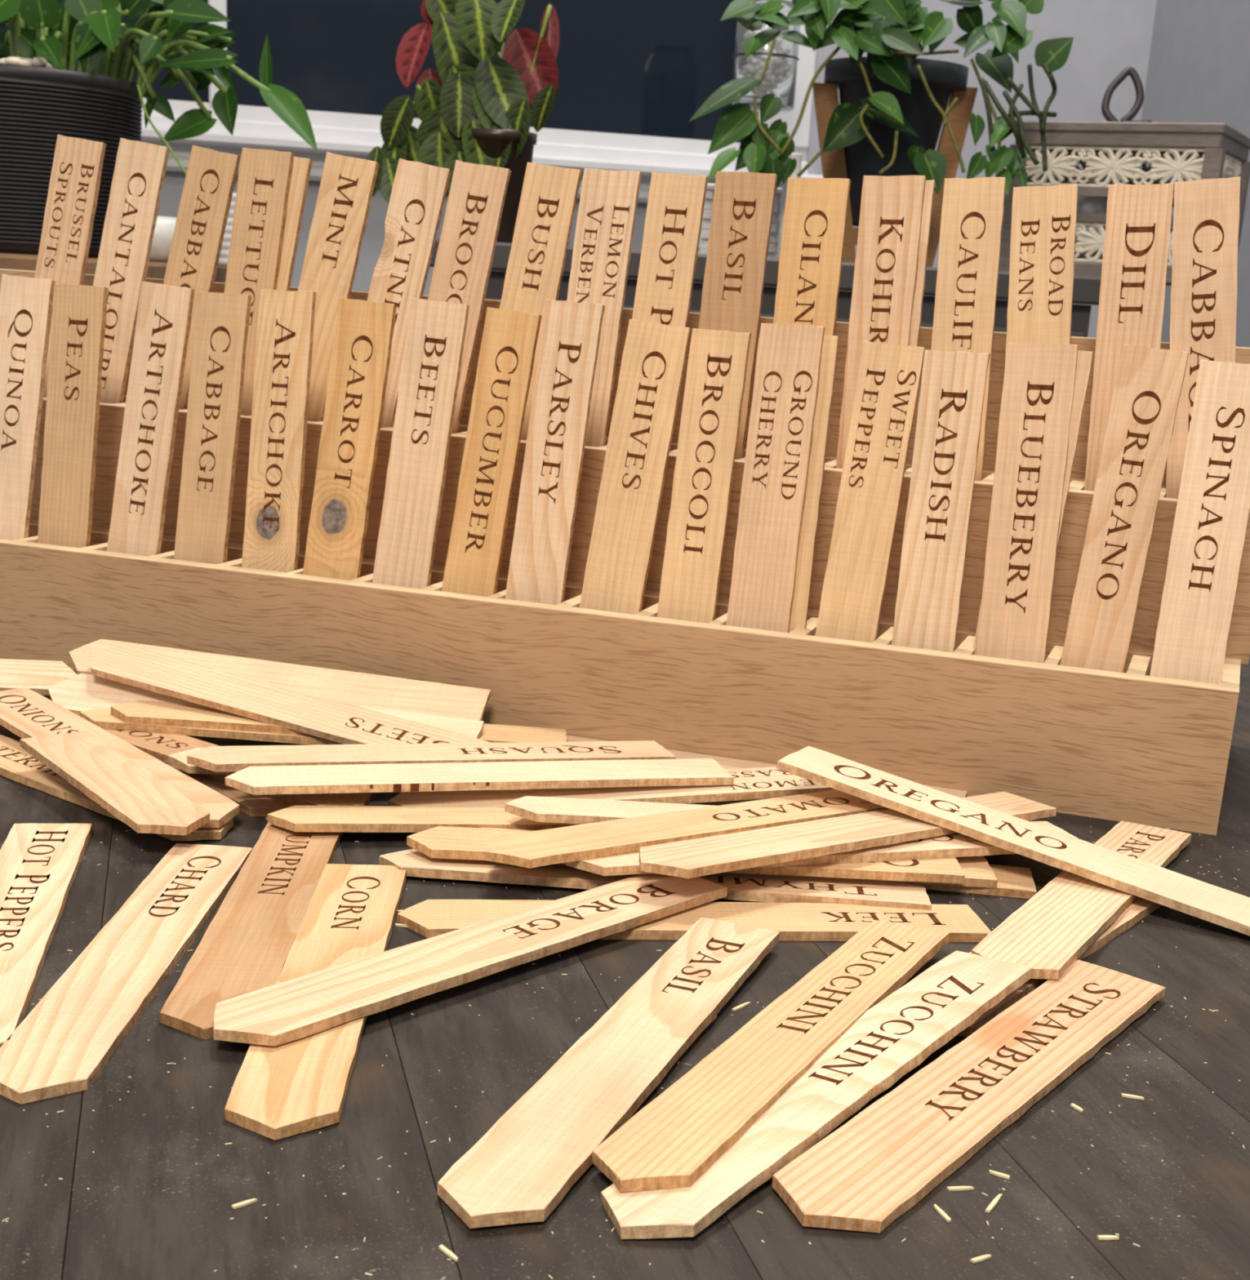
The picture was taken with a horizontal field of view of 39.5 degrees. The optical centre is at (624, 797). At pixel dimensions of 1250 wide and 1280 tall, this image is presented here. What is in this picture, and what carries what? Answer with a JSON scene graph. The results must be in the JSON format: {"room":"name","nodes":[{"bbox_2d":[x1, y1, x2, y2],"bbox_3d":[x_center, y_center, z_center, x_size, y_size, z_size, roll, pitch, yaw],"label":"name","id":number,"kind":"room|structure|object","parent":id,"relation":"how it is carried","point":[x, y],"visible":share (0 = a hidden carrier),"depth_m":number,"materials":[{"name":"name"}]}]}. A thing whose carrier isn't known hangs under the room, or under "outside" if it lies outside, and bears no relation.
{"room":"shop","nodes":[
{"label":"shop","id":0,"kind":"room"},
{"bbox_2d":[0,62,142,257],"bbox_3d":[-0.525,-0.537,1.479,0.225,0.142,0.225,3,17,0],"label":"pot","id":1,"kind":"object","parent":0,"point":[40,102],"depth_m":1.40,"materials":[{"name":"ceramic"}]},
{"bbox_2d":[157,0,1156,337],"bbox_3d":[-0.453,-1.102,2.134,2.490,2.660,0.040,0,17,-12],"label":"wall","id":2,"kind":"structure","parent":0,"point":[1110,37],"depth_m":2.37,"materials":[{"name":"grey paint"}]},
{"bbox_2d":[0,0,822,203],"bbox_3d":[-0.313,-1.376,2.036,1.238,1.242,0.066,0,17,-12],"label":"window","id":3,"kind":"structure","parent":2,"relation":"in","point":[633,75],"depth_m":2.24,"materials":[{"name":"white paint"}]},
{"bbox_2d":[730,0,799,113],"bbox_3d":[0.167,-0.878,2.063,0.079,0.119,0.079,3,17,0],"label":"glass jar","id":4,"kind":"object","parent":3,"relation":"on","point":[779,80],"visible":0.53,"depth_m":2.04,"materials":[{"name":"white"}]},
{"bbox_2d":[1138,0,1249,347],"bbox_3d":[0.987,-0.772,1.306,0.040,2.660,2.300,0,17,-12],"label":"wall","id":5,"kind":"structure","parent":0,"point":[1198,70],"depth_m":2.26,"materials":[{"name":"grey paint"}]},
{"bbox_3d":[0.167,0.588,1.320,4.000,0.040,4.600,3,17,0],"label":"floor","id":6,"kind":"structure","parent":0,"visible":0},
{"bbox_2d":[0,253,226,283],"bbox_3d":[-0.508,-0.015,1.559,0.279,0.902,0.340,3,17,0],"label":"wooden stool","id":7,"kind":"object","parent":6,"relation":"on","point":[7,261],"visible":0.03,"depth_m":1.27,"materials":[{"name":"brown wood"}]},
{"bbox_2d":[0,0,318,257],"bbox_3d":[-0.441,-0.575,1.467,0.390,0.231,0.225,3,17,0],"label":"pothos","id":8,"kind":"object","parent":7,"relation":"on","point":[40,101],"visible":0.83,"depth_m":1.41,"materials":[{"name":"green plant"}]},
{"bbox_2d":[148,216,177,262],"bbox_3d":[-0.375,-0.447,1.394,0.048,0.035,0.048,3,17,0],"label":"round bowl","id":9,"kind":"object","parent":7,"relation":"on","point":[164,229],"visible":0.34,"depth_m":1.38,"materials":[{"name":"white ceramic"}]},
{"bbox_2d":[217,192,236,265],"bbox_3d":[-0.323,-0.465,1.427,0.035,0.057,0.035,3,17,0],"label":"ribbed vase","id":10,"kind":"object","parent":7,"relation":"on","point":[223,260],"visible":0.13,"depth_m":1.41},
{"bbox_2d":[0,654,1249,1279],"bbox_3d":[0.019,0.366,0.636,1.000,0.760,0.830,3,17,0],"label":"dining table","id":11,"kind":"object","parent":6,"relation":"on","point":[158,1201],"visible":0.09,"depth_m":0.32,"materials":[{"name":"brown wood"}]},
{"bbox_2d":[0,658,76,695],"bbox_3d":[-0.261,-0.043,0.594,0.146,0.008,0.020,1,17,-6],"label":"marker","id":12,"kind":"object","parent":11,"relation":"on","point":[37,676],"visible":0.7,"depth_m":0.60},
{"bbox_2d":[0,822,92,1047],"bbox_3d":[-0.141,0.029,0.399,0.020,0.002,0.146,0,17,-10],"label":"marker","id":13,"kind":"object","parent":11,"relation":"on","point":[40,863],"visible":1,"depth_m":0.41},
{"bbox_2d":[0,734,233,840],"bbox_3d":[-0.165,-0.006,0.510,0.146,0.002,0.020,16,21,36],"label":"marker","id":14,"kind":"object","parent":11,"relation":"on","point":[16,764],"visible":0.49,"depth_m":0.50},
{"bbox_2d":[0,687,239,827],"bbox_3d":[-0.157,-0.013,0.518,0.021,0.007,0.147,-11,22,-40],"label":"marker","id":15,"kind":"object","parent":14,"relation":"on","point":[25,713],"visible":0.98,"depth_m":0.53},
{"bbox_2d":[19,730,209,835],"bbox_3d":[-0.141,-0.004,0.482,0.020,0.006,0.090,-10,21,-37],"label":"marker","id":16,"kind":"object","parent":15,"relation":"on","point":[132,794],"visible":1,"depth_m":0.48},
{"bbox_2d":[0,843,253,1104],"bbox_3d":[-0.109,0.034,0.388,0.021,0.002,0.145,3,17,0],"label":"marker","id":17,"kind":"object","parent":11,"relation":"on","point":[64,1043],"visible":1,"depth_m":0.37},
{"bbox_2d":[162,761,296,817],"bbox_3d":[-0.140,-0.014,0.543,0.020,0.002,0.146,-11,21,-39],"label":"marker","id":18,"kind":"object","parent":11,"relation":"on","point":[251,805],"visible":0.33,"depth_m":0.50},
{"bbox_2d":[80,707,342,744],"bbox_3d":[-0.103,-0.021,0.563,0.145,0.006,0.020,3,17,-2],"label":"marker","id":19,"kind":"object","parent":18,"relation":"on","point":[103,718],"visible":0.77,"depth_m":0.55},
{"bbox_2d":[110,700,566,742],"bbox_3d":[-0.092,-0.023,0.565,0.147,0.004,0.020,3,17,-4],"label":"marker","id":20,"kind":"object","parent":19,"relation":"on","point":[139,712],"visible":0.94,"depth_m":0.56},
{"bbox_2d":[68,639,491,720],"bbox_3d":[-0.117,-0.039,0.584,0.144,0.016,0.020,5,17,6],"label":"marker","id":21,"kind":"object","parent":20,"relation":"on","point":[354,688],"visible":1,"depth_m":0.58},
{"bbox_2d":[89,644,490,744],"bbox_3d":[-0.112,-0.029,0.564,0.143,0.023,0.020,9,17,17],"label":"marker","id":22,"kind":"object","parent":21,"relation":"on","point":[300,711],"visible":0.87,"depth_m":0.56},
{"bbox_2d":[78,715,371,805],"bbox_3d":[-0.132,-0.013,0.534,0.146,0.003,0.021,15,20,35],"label":"marker","id":23,"kind":"object","parent":18,"relation":"on","point":[159,745],"visible":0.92,"depth_m":0.53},
{"bbox_2d":[168,747,236,775],"bbox_3d":[-0.064,-0.008,0.526,0.145,0.004,0.020,2,17,-6],"label":"marker","id":24,"kind":"object","parent":23,"relation":"on","point":[179,760],"visible":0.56,"depth_m":0.51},
{"bbox_2d":[186,740,675,772],"bbox_3d":[-0.057,-0.013,0.526,0.147,0.005,0.020,-2,18,-19],"label":"marker","id":25,"kind":"object","parent":24,"relation":"on","point":[214,758],"visible":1,"depth_m":0.52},
{"bbox_2d":[48,672,484,745],"bbox_3d":[-0.119,-0.026,0.566,0.146,0.014,0.020,6,17,8],"label":"marker","id":26,"kind":"object","parent":23,"relation":"on","point":[80,692],"visible":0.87,"depth_m":0.57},
{"bbox_2d":[231,1198,257,1208],"bbox_3d":[-0.063,0.067,0.289,0.004,0.001,0.001,-11,22,-40],"label":"wood splinter","id":27,"kind":"object","parent":11,"relation":"on","point":[246,1202],"visible":1,"depth_m":0.29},
{"bbox_2d":[160,822,343,1039],"bbox_3d":[-0.086,0.026,0.418,0.021,0.002,0.146,3,17,-2],"label":"marker","id":28,"kind":"object","parent":11,"relation":"on","point":[246,947],"visible":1,"depth_m":0.40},
{"bbox_2d":[266,805,579,832],"bbox_3d":[-0.026,0.006,0.488,0.145,0.005,0.020,0,17,-11],"label":"marker","id":29,"kind":"object","parent":28,"relation":"on","point":[355,819],"visible":0.55,"depth_m":0.48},
{"bbox_2d":[224,863,406,1140],"bbox_3d":[-0.064,0.039,0.379,0.021,0.003,0.144,1,17,-2],"label":"marker","id":30,"kind":"object","parent":11,"relation":"on","point":[299,1086],"visible":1,"depth_m":0.34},
{"bbox_2d":[438,1244,457,1262],"bbox_3d":[-0.028,0.073,0.278,0.001,0.001,0.005,-11,22,-39],"label":"wood splinter","id":31,"kind":"object","parent":11,"relation":"on","point":[442,1247],"visible":1,"depth_m":0.28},
{"bbox_2d":[436,917,779,1228],"bbox_3d":[0.001,0.050,0.349,0.020,0.003,0.146,8,18,20],"label":"marker","id":32,"kind":"object","parent":11,"relation":"on","point":[524,1166],"visible":1,"depth_m":0.33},
{"bbox_2d":[504,795,715,824],"bbox_3d":[0.038,0.006,0.492,0.145,0.012,0.020,-1,17,-13],"label":"marker","id":33,"kind":"object","parent":11,"relation":"on","point":[538,809],"visible":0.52,"depth_m":0.48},
{"bbox_2d":[484,789,889,868],"bbox_3d":[0.027,0.006,0.473,0.146,0.003,0.020,-7,20,-31],"label":"marker","id":34,"kind":"object","parent":33,"relation":"on","point":[532,849],"visible":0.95,"depth_m":0.46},
{"bbox_2d":[387,766,834,807],"bbox_3d":[0.003,-0.002,0.515,0.146,0.010,0.021,-1,17,-13],"label":"marker","id":35,"kind":"object","parent":11,"relation":"on","point":[757,783],"visible":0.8,"depth_m":0.51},
{"bbox_2d":[225,758,733,795],"bbox_3d":[-0.041,-0.006,0.506,0.147,0.003,0.020,-1,17,-16],"label":"marker","id":36,"kind":"object","parent":35,"relation":"on","point":[492,775],"visible":1,"depth_m":0.50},
{"bbox_2d":[0,268,1249,835],"bbox_3d":[-0.058,-0.111,0.644,0.558,0.140,0.124,9,17,18],"label":"display rack","id":37,"kind":"object","parent":11,"relation":"on","point":[1132,745],"visible":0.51,"depth_m":0.58,"materials":[{"name":"brown wood"}]},
{"bbox_2d":[0,274,55,540],"bbox_3d":[-0.232,-0.126,0.658,0.022,0.137,0.031,14,20,32],"label":"marker","id":38,"kind":"object","parent":37,"relation":"in","point":[26,304],"visible":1,"depth_m":0.65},
{"bbox_2d":[34,134,106,397],"bbox_3d":[-0.230,-0.194,0.702,0.040,0.138,0.020,-10,21,-37],"label":"marker","id":39,"kind":"object","parent":37,"relation":"on","point":[77,162],"visible":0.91,"depth_m":0.69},
{"bbox_2d":[37,284,107,547],"bbox_3d":[-0.207,-0.121,0.649,0.022,0.135,0.026,8,17,16],"label":"marker","id":40,"kind":"object","parent":37,"relation":"in","point":[79,312],"visible":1,"depth_m":0.65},
{"bbox_2d":[93,137,169,403],"bbox_3d":[-0.203,-0.190,0.693,0.043,0.138,0.019,-8,20,-33],"label":"marker","id":41,"kind":"object","parent":37,"relation":"on","point":[140,170],"visible":0.71,"depth_m":0.69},
{"bbox_2d":[106,281,194,555],"bbox_3d":[-0.177,-0.118,0.640,0.021,0.137,0.033,16,21,37],"label":"marker","id":42,"kind":"object","parent":37,"relation":"in","point":[164,314],"visible":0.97,"depth_m":0.64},
{"bbox_2d":[163,145,240,409],"bbox_3d":[-0.174,-0.185,0.684,0.045,0.136,0.018,-6,19,-28],"label":"marker","id":43,"kind":"object","parent":37,"relation":"on","point":[205,203],"visible":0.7,"depth_m":0.68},
{"bbox_2d":[173,291,251,564],"bbox_3d":[-0.151,-0.113,0.631,0.021,0.135,0.027,10,18,21],"label":"marker","id":44,"kind":"object","parent":37,"relation":"in","point":[215,389],"visible":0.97,"depth_m":0.63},
{"bbox_2d":[224,147,293,415],"bbox_3d":[-0.147,-0.180,0.675,0.021,0.136,0.032,15,20,33],"label":"marker","id":45,"kind":"object","parent":37,"relation":"in","point":[264,175],"visible":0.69,"depth_m":0.67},
{"bbox_2d":[241,288,316,573],"bbox_3d":[-0.125,-0.110,0.623,0.022,0.138,0.028,6,17,11],"label":"marker","id":46,"kind":"object","parent":37,"relation":"in","point":[286,318],"visible":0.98,"depth_m":0.62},
{"bbox_2d":[275,156,312,290],"bbox_3d":[-0.143,-0.180,0.676,0.038,0.135,0.019,-10,21,-38],"label":"marker","id":47,"kind":"object","parent":37,"relation":"in","point":[301,168],"visible":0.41,"depth_m":0.67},
{"bbox_2d":[297,151,378,422],"bbox_3d":[-0.118,-0.176,0.666,0.043,0.135,0.018,-7,19,-31],"label":"marker","id":48,"kind":"object","parent":37,"relation":"on","point":[340,215],"visible":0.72,"depth_m":0.66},
{"bbox_2d":[302,297,396,580],"bbox_3d":[-0.100,-0.106,0.615,0.022,0.136,0.031,14,20,32],"label":"marker","id":49,"kind":"object","parent":37,"relation":"in","point":[359,366],"visible":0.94,"depth_m":0.61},
{"bbox_2d":[367,158,451,427],"bbox_3d":[-0.090,-0.171,0.657,0.044,0.134,0.018,-6,19,-29],"label":"marker","id":50,"kind":"object","parent":37,"relation":"in","point":[419,190],"visible":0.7,"depth_m":0.65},
{"bbox_2d":[372,297,469,588],"bbox_3d":[-0.074,-0.102,0.607,0.021,0.138,0.031,14,20,32],"label":"marker","id":51,"kind":"object","parent":37,"relation":"in","point":[431,366],"visible":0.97,"depth_m":0.60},
{"bbox_2d":[427,160,511,433],"bbox_3d":[-0.066,-0.167,0.649,0.040,0.134,0.020,-9,21,-36],"label":"marker","id":52,"kind":"object","parent":37,"relation":"in","point":[464,256],"visible":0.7,"depth_m":0.64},
{"bbox_2d":[441,306,542,596],"bbox_3d":[-0.049,-0.098,0.599,0.019,0.136,0.033,16,21,37],"label":"marker","id":53,"kind":"object","parent":37,"relation":"in","point":[505,364],"visible":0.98,"depth_m":0.59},
{"bbox_2d":[499,162,582,440],"bbox_3d":[-0.038,-0.163,0.640,0.037,0.134,0.020,-12,22,-41],"label":"marker","id":54,"kind":"object","parent":37,"relation":"on","point":[548,196],"visible":0.51,"depth_m":0.63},
{"bbox_2d":[505,298,604,604],"bbox_3d":[-0.026,-0.096,0.591,0.021,0.140,0.030,12,19,28],"label":"marker","id":55,"kind":"object","parent":37,"relation":"in","point":[571,333],"visible":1,"depth_m":0.59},
{"bbox_2d":[566,168,641,447],"bbox_3d":[-0.013,-0.159,0.632,0.022,0.133,0.028,12,19,26],"label":"marker","id":56,"kind":"object","parent":37,"relation":"on","point":[607,206],"visible":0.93,"depth_m":0.63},
{"bbox_2d":[578,319,690,613],"bbox_3d":[0.000,-0.090,0.583,0.021,0.135,0.033,16,21,37],"label":"marker","id":57,"kind":"object","parent":37,"relation":"in","point":[645,409],"visible":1,"depth_m":0.58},
{"bbox_2d":[631,172,707,327],"bbox_3d":[0.011,-0.154,0.624,0.021,0.132,0.028,12,19,26],"label":"marker","id":58,"kind":"object","parent":37,"relation":"on","point":[676,202],"visible":0.41,"depth_m":0.62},
{"bbox_2d":[656,328,751,622],"bbox_3d":[0.023,-0.085,0.575,0.020,0.134,0.026,10,18,21],"label":"marker","id":59,"kind":"object","parent":37,"relation":"in","point":[708,436],"visible":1,"depth_m":0.57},
{"bbox_2d":[697,171,777,459],"bbox_3d":[0.035,-0.151,0.616,0.022,0.134,0.026,9,18,18],"label":"marker","id":60,"kind":"object","parent":37,"relation":"on","point":[743,202],"visible":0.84,"depth_m":0.61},
{"bbox_2d":[725,323,824,632],"bbox_3d":[0.047,-0.083,0.567,0.021,0.137,0.027,8,17,16],"label":"marker","id":61,"kind":"object","parent":37,"relation":"in","point":[788,366],"visible":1,"depth_m":0.56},
{"bbox_2d":[773,177,850,335],"bbox_3d":[0.061,-0.147,0.608,0.022,0.133,0.027,7,17,12],"label":"marker","id":62,"kind":"object","parent":37,"relation":"on","point":[811,260],"visible":0.45,"depth_m":0.60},
{"bbox_2d":[788,334,839,632],"bbox_3d":[0.052,-0.082,0.569,0.020,0.134,0.026,8,17,15],"label":"marker","id":63,"kind":"object","parent":37,"relation":"in","point":[810,519],"visible":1,"depth_m":0.56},
{"bbox_2d":[814,340,924,642],"bbox_3d":[0.075,-0.077,0.559,0.020,0.133,0.029,13,19,30],"label":"marker","id":64,"kind":"object","parent":37,"relation":"in","point":[889,375],"visible":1,"depth_m":0.55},
{"bbox_2d":[835,175,925,468],"bbox_3d":[0.086,-0.144,0.600,0.021,0.135,0.029,6,17,8],"label":"marker","id":65,"kind":"object","parent":37,"relation":"in","point":[886,260],"visible":0.61,"depth_m":0.59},
{"bbox_2d":[904,180,935,471],"bbox_3d":[0.090,-0.144,0.602,0.021,0.134,0.028,6,17,10],"label":"marker","id":66,"kind":"object","parent":37,"relation":"in","point":[916,317],"visible":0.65,"depth_m":0.59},
{"bbox_2d":[891,350,990,652],"bbox_3d":[0.097,-0.073,0.551,0.020,0.132,0.027,7,17,13],"label":"marker","id":67,"kind":"object","parent":37,"relation":"in","point":[935,536],"visible":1,"depth_m":0.55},
{"bbox_2d":[931,177,1005,480],"bbox_3d":[0.113,-0.140,0.591,0.020,0.135,0.031,4,17,2],"label":"marker","id":68,"kind":"object","parent":37,"relation":"on","point":[972,211],"visible":0.48,"depth_m":0.58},
{"bbox_2d":[975,342,1078,663],"bbox_3d":[0.123,-0.071,0.543,0.022,0.136,0.029,5,17,7],"label":"marker","id":69,"kind":"object","parent":37,"relation":"in","point":[1037,393],"visible":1,"depth_m":0.54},
{"bbox_2d":[973,350,1093,654],"bbox_3d":[0.124,-0.071,0.546,0.020,0.135,0.030,13,19,31],"label":"marker","id":70,"kind":"object","parent":37,"relation":"in","point":[1084,358],"visible":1,"depth_m":0.54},
{"bbox_2d":[1004,183,1078,360],"bbox_3d":[0.138,-0.136,0.583,0.020,0.134,0.037,0,17,-10],"label":"marker","id":71,"kind":"object","parent":37,"relation":"on","point":[1043,228],"visible":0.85,"depth_m":0.58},
{"bbox_2d":[1059,344,1188,672],"bbox_3d":[0.149,-0.068,0.535,0.019,0.137,0.031,15,20,33],"label":"marker","id":72,"kind":"object","parent":37,"relation":"in","point":[1148,383],"visible":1,"depth_m":0.53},
{"bbox_2d":[1084,183,1173,491],"bbox_3d":[0.165,-0.132,0.575,0.020,0.135,0.032,3,17,-1],"label":"marker","id":73,"kind":"object","parent":37,"relation":"on","point":[1132,290],"visible":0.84,"depth_m":0.57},
{"bbox_2d":[1149,360,1249,684],"bbox_3d":[0.174,-0.062,0.527,0.021,0.134,0.026,10,18,21],"label":"marker","id":74,"kind":"object","parent":37,"relation":"in","point":[1208,533],"visible":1,"depth_m":0.52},
{"bbox_2d":[1165,177,1239,498],"bbox_3d":[0.187,-0.130,0.567,0.018,0.138,0.040,-1,17,-16],"label":"marker","id":75,"kind":"object","parent":37,"relation":"on","point":[1206,213],"visible":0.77,"depth_m":0.56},
{"bbox_2d":[2,797,1247,1279],"bbox_3d":[0.037,0.045,0.383,0.360,0.001,0.330,3,17,0],"label":"sawdust","id":76,"kind":"object","parent":11,"relation":"on","point":[1213,1011],"visible":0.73,"depth_m":0.32,"materials":[{"name":"brown wood"}]},
{"bbox_2d":[378,848,931,910],"bbox_3d":[0.007,0.021,0.452,0.143,0.004,0.020,4,17,2],"label":"marker","id":77,"kind":"object","parent":11,"relation":"on","point":[740,886],"visible":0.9,"depth_m":0.45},
{"bbox_2d":[396,899,991,942],"bbox_3d":[0.017,0.030,0.426,0.145,0.002,0.020,1,17,-8],"label":"marker","id":78,"kind":"object","parent":11,"relation":"on","point":[794,922],"visible":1,"depth_m":0.43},
{"bbox_2d":[213,873,727,1046],"bbox_3d":[-0.031,0.034,0.393,0.020,0.003,0.145,18,22,40],"label":"marker","id":79,"kind":"object","parent":78,"relation":"on","point":[304,1006],"visible":0.98,"depth_m":0.38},
{"bbox_2d":[731,1001,750,1011],"bbox_3d":[0.025,0.045,0.379,0.001,0.001,0.006,16,21,37],"label":"wood splinter","id":80,"kind":"object","parent":11,"relation":"on","point":[741,1006],"visible":1,"depth_m":0.38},
{"bbox_2d":[565,735,967,797],"bbox_3d":[0.036,-0.009,0.559,0.146,0.002,0.020,9,17,17],"label":"marker","id":81,"kind":"object","parent":11,"relation":"on","point":[726,762],"visible":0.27,"depth_m":0.56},
{"bbox_2d":[600,950,1031,1239],"bbox_3d":[0.041,0.054,0.339,0.019,0.008,0.142,15,20,34],"label":"marker","id":82,"kind":"object","parent":11,"relation":"on","point":[892,1037],"visible":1,"depth_m":0.33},
{"bbox_2d":[591,920,949,1192],"bbox_3d":[0.034,0.049,0.356,0.020,0.004,0.146,12,19,26],"label":"marker","id":83,"kind":"object","parent":82,"relation":"on","point":[673,1140],"visible":1,"depth_m":0.34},
{"bbox_2d":[933,1204,951,1222],"bbox_3d":[0.054,0.071,0.299,0.001,0.001,0.006,-3,18,-20],"label":"wood splinter","id":84,"kind":"object","parent":11,"relation":"on","point":[942,1213],"visible":1,"depth_m":0.30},
{"bbox_2d":[884,864,1036,898],"bbox_3d":[0.038,0.017,0.475,0.146,0.002,0.020,5,17,6],"label":"marker","id":85,"kind":"object","parent":11,"relation":"on","point":[1012,882],"visible":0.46,"depth_m":0.46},
{"bbox_2d":[480,827,997,888],"bbox_3d":[0.026,0.016,0.468,0.145,0.002,0.020,3,17,0],"label":"marker","id":86,"kind":"object","parent":85,"relation":"on","point":[977,871],"visible":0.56,"depth_m":0.46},
{"bbox_2d":[406,826,964,884],"bbox_3d":[0.016,0.015,0.460,0.146,0.002,0.020,3,17,-2],"label":"marker","id":87,"kind":"object","parent":86,"relation":"on","point":[439,842],"visible":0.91,"depth_m":0.45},
{"bbox_2d":[564,821,1077,875],"bbox_3d":[0.054,0.013,0.465,0.146,0.002,0.020,-2,17,-18],"label":"marker","id":88,"kind":"object","parent":87,"relation":"on","point":[953,845],"visible":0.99,"depth_m":0.46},
{"bbox_2d":[638,791,1056,878],"bbox_3d":[0.061,0.009,0.467,0.144,0.006,0.020,-9,21,-36],"label":"marker","id":89,"kind":"object","parent":88,"relation":"on","point":[717,854],"visible":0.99,"depth_m":0.45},
{"bbox_2d":[946,1186,973,1191],"bbox_3d":[0.059,0.069,0.307,0.005,0.001,0.001,0,17,-11],"label":"wood splinter","id":90,"kind":"object","parent":11,"relation":"on","point":[951,1188],"visible":1,"depth_m":0.31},
{"bbox_2d":[771,960,1164,1232],"bbox_3d":[0.072,0.056,0.346,0.022,0.004,0.142,15,20,34],"label":"marker","id":91,"kind":"object","parent":11,"relation":"on","point":[878,1165],"visible":1,"depth_m":0.33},
{"bbox_2d":[969,1254,991,1262],"bbox_3d":[0.058,0.075,0.285,0.004,0.001,0.001,-7,19,-30],"label":"wood splinter","id":92,"kind":"object","parent":11,"relation":"on","point":[981,1258],"visible":1,"depth_m":0.28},
{"bbox_2d":[985,1193,1002,1212],"bbox_3d":[0.064,0.070,0.303,0.001,0.001,0.007,12,19,28],"label":"wood splinter","id":93,"kind":"object","parent":11,"relation":"on","point":[995,1201],"visible":1,"depth_m":0.30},
{"bbox_2d":[988,1169,1009,1179],"bbox_3d":[0.067,0.068,0.313,0.004,0.001,0.001,12,19,27],"label":"wood splinter","id":94,"kind":"object","parent":11,"relation":"on","point":[993,1172],"visible":1,"depth_m":0.31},
{"bbox_2d":[955,896,1161,1036],"bbox_3d":[0.104,0.035,0.426,0.020,0.002,0.142,15,20,34],"label":"marker","id":95,"kind":"object","parent":11,"relation":"on","point":[1140,908],"visible":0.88,"depth_m":0.42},
{"bbox_2d":[971,821,1191,979],"bbox_3d":[0.121,0.025,0.454,0.021,0.004,0.147,12,18,27],"label":"marker","id":96,"kind":"object","parent":95,"relation":"on","point":[1050,931],"visible":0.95,"depth_m":0.43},
{"bbox_2d":[776,746,1249,936],"bbox_3d":[0.109,0.011,0.471,0.145,0.022,0.021,13,19,29],"label":"marker","id":97,"kind":"object","parent":96,"relation":"on","point":[1227,908],"visible":1,"depth_m":0.47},
{"bbox_2d":[1070,1103,1083,1112],"bbox_3d":[0.088,0.061,0.341,0.001,0.001,0.003,-7,19,-31],"label":"wood splinter","id":98,"kind":"object","parent":11,"relation":"on","point":[1073,1105],"visible":1,"depth_m":0.34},
{"bbox_2d":[1097,1235,1119,1239],"bbox_3d":[0.082,0.074,0.294,0.004,0.001,0.001,3,17,0],"label":"wood splinter","id":99,"kind":"object","parent":11,"relation":"on","point":[1099,1237],"visible":1,"depth_m":0.29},
{"bbox_2d":[1120,1093,1143,1099],"bbox_3d":[0.101,0.060,0.347,0.004,0.001,0.001,7,17,13],"label":"wood splinter","id":100,"kind":"object","parent":11,"relation":"on","point":[1127,1095],"visible":1,"depth_m":0.35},
{"bbox_2d":[430,239,1101,337],"bbox_3d":[0.084,-0.019,1.639,0.511,0.930,0.489,3,17,0],"label":"sideboard","id":101,"kind":"object","parent":6,"relation":"on","point":[1086,291],"visible":0.03,"depth_m":1.30,"materials":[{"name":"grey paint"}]},
{"bbox_2d":[366,0,559,243],"bbox_3d":[-0.131,-0.558,1.412,0.148,0.207,0.116,3,17,0],"label":"plant","id":102,"kind":"object","parent":101,"relation":"on","point":[476,109],"visible":0.86,"depth_m":1.40,"materials":[{"name":"green plant"}]},
{"bbox_2d":[697,183,782,257],"bbox_3d":[0.111,-0.523,1.590,0.106,0.064,0.088,3,17,0],"label":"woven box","id":103,"kind":"object","parent":101,"relation":"on","point":[704,232],"visible":0.12,"depth_m":1.55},
{"bbox_2d":[776,150,801,258],"bbox_3d":[0.140,-0.506,1.487,0.015,0.094,0.015,3,17,0],"label":"pillar candle","id":104,"kind":"object","parent":101,"relation":"on","point":[797,156],"visible":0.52,"depth_m":1.48,"materials":[{"name":"white wax"}]},
{"bbox_2d":[812,82,977,266],"bbox_3d":[0.230,-0.542,1.523,0.112,0.153,0.113,18,22,41],"label":"plant stand","id":105,"kind":"object","parent":101,"relation":"on","point":[825,95],"visible":0.21,"depth_m":1.51,"materials":[{"name":"brown wood"}]},
{"bbox_2d":[688,0,1073,226],"bbox_3d":[0.203,-0.584,1.456,0.299,0.198,0.222,3,17,0],"label":"pothos","id":106,"kind":"object","parent":105,"relation":"on","point":[891,113],"visible":0.94,"depth_m":1.42,"materials":[{"name":"plant"}]},
{"bbox_2d":[823,56,968,226],"bbox_3d":[0.230,-0.565,1.514,0.122,0.132,0.122,3,17,0],"label":"pot","id":107,"kind":"object","parent":105,"relation":"on","point":[922,122],"depth_m":1.47,"materials":[{"name":"ceramic"}]},
{"bbox_2d":[998,66,1249,285],"bbox_3d":[0.434,-0.536,1.494,0.176,0.180,0.144,12,19,26],"label":"lantern","id":108,"kind":"object","parent":101,"relation":"on","point":[1180,151],"visible":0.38,"depth_m":1.45,"materials":[{"name":"grey wood"}]},
{"bbox_2d":[1065,174,1118,259],"bbox_3d":[0.403,-0.505,1.519,0.044,0.074,0.044,3,17,0],"label":"candle","id":109,"kind":"object","parent":108,"relation":"in","point":[1085,204],"visible":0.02,"depth_m":1.50,"materials":[{"name":"white wax"}]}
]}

